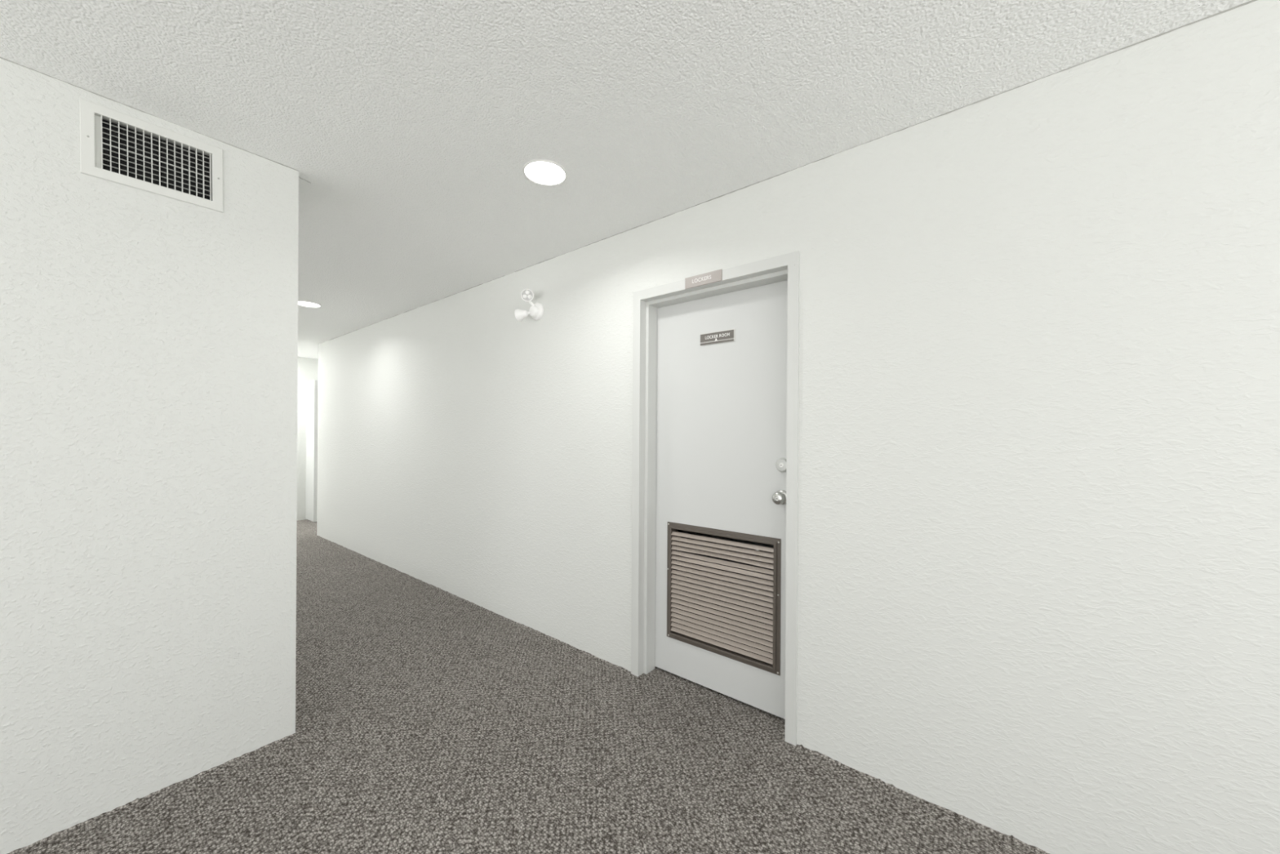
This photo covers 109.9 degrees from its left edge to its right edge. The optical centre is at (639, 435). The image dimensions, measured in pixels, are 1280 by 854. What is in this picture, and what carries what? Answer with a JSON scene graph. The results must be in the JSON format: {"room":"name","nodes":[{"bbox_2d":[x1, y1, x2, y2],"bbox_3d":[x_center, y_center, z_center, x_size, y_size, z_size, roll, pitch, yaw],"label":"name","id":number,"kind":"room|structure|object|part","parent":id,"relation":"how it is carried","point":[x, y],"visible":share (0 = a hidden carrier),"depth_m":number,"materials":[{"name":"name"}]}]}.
{"room":"apartment building corridor","nodes":[
{"label":"apartment building corridor","id":0,"kind":"room"},
{"bbox_2d":[0,57,298,853],"bbox_3d":[-4.860,0.054,2.349,5.778,2.434,3.589,0,0,39],"label":"wall","id":1,"kind":"structure","parent":0,"point":[148,341],"depth_m":1.57,"materials":[{"name":"white paint"}]},
{"bbox_2d":[79,97,223,213],"bbox_3d":[-1.813,-0.990,1.678,0.208,0.245,0.350,0,1,39],"label":"air vent","id":2,"kind":"object","parent":1,"relation":"in","point":[109,151],"visible":0.99,"depth_m":1.61,"materials":[{"name":"white metal"}]},
{"bbox_3d":[-1.832,-0.988,1.518,0.001,0.180,0.014,0,1,39],"label":"plate","id":3,"kind":"part","parent":2,"relation":"part of","materials":[{"name":"white metal"}]},
{"bbox_2d":[296,356,318,520],"bbox_3d":[-6.188,0.046,5.471,0.200,2.434,6.800,0,0,39],"label":"wall","id":4,"kind":"structure","parent":0,"point":[308,368],"depth_m":6.73,"materials":[{"name":"white paint"}]},
{"bbox_2d":[305,380,317,521],"bbox_3d":[-4.870,0.230,6.660,0.368,2.062,0.048,0,0,39],"label":"door","id":5,"kind":"structure","parent":4,"relation":"in","point":[311,386],"depth_m":6.59,"materials":[{"name":"white paint"}]},
{"bbox_2d":[7,519,1049,853],"bbox_3d":[-1.986,1.342,1.969,11.150,0.132,7.000,0,0,39],"label":"floor","id":6,"kind":"structure","parent":0,"point":[430,719],"depth_m":1.74,"materials":[{"name":"carpet"}]},
{"bbox_2d":[0,0,1257,359],"bbox_3d":[-1.971,-1.219,1.969,11.150,0.154,7.000,0,0,39],"label":"ceiling","id":7,"kind":"structure","parent":0,"point":[409,129],"depth_m":1.47,"materials":[{"name":"white paint"}]},
{"bbox_2d":[297,301,321,307],"bbox_3d":[-2.919,-1.149,3.949,0.192,0.005,0.192,0,0,39],"label":"recessed light","id":8,"kind":"object","parent":7,"relation":"in","point":[306,304],"visible":0.84,"depth_m":3.96,"materials":[{"name":"white plastic"}]},
{"bbox_2d":[522,160,567,186],"bbox_3d":[-0.412,-1.134,1.949,0.192,0.005,0.192,0,0,39],"label":"recessed light","id":9,"kind":"object","parent":7,"relation":"in","point":[542,172],"visible":1,"depth_m":1.94,"materials":[{"name":"white plastic"}]},
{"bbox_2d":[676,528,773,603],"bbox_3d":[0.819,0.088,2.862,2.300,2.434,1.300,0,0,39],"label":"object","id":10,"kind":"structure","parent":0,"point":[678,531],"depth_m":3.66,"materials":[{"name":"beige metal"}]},
{"bbox_2d":[316,0,1279,853],"bbox_3d":[-0.384,0.081,2.866,9.383,2.434,0.200,0,0,39],"label":"wall","id":11,"kind":"structure","parent":0,"point":[1038,561],"depth_m":1.49,"materials":[{"name":"white paint"}]},
{"bbox_2d":[515,288,543,321],"bbox_3d":[-0.731,-0.845,2.929,0.143,0.203,0.142,0,0,39],"label":"emergency light","id":12,"kind":"object","parent":11,"relation":"attached to","point":[535,311],"visible":1,"depth_m":2.92,"materials":[{"name":"white plastic"}]},
{"bbox_3d":[-0.685,-0.819,2.965,0.116,0.116,0.028,0,0,39],"label":"mounting plate","id":13,"kind":"part","parent":12,"relation":"part of","materials":[{"name":"white plastic"}]},
{"bbox_2d":[631,250,799,745],"bbox_3d":[0.378,0.263,2.252,0.901,2.078,0.223,0,0,39],"label":"door","id":14,"kind":"structure","parent":11,"relation":"in","point":[715,426],"depth_m":2.24,"materials":[{"name":"white paint"}]},
{"bbox_2d":[684,269,721,288],"bbox_3d":[0.304,-0.752,2.170,0.202,0.053,0.007,0,0,39],"label":"sign","id":15,"kind":"object","parent":14,"relation":"attached to","point":[715,276],"visible":1,"depth_m":2.17,"materials":[{"name":"grey plastic"}]},
{"bbox_2d":[700,328,735,345],"bbox_3d":[0.389,-0.494,2.264,0.195,0.061,0.007,0,0,39],"label":"sign","id":16,"kind":"object","parent":14,"relation":"attached to","point":[725,335],"visible":1,"depth_m":2.26,"materials":[{"name":"grey"}]},
{"bbox_3d":[0.407,0.786,2.268,0.634,0.626,0.060,0,0,39],"label":"grille frame","id":17,"kind":"part","parent":14,"relation":"part of","materials":[{"name":"brown metal"}]},
{"bbox_3d":[0.631,0.284,2.031,0.068,0.068,0.062,0,0,39],"label":"knob","id":18,"kind":"part","parent":14,"relation":"part of","materials":[{"name":"silver metal"}]}
]}

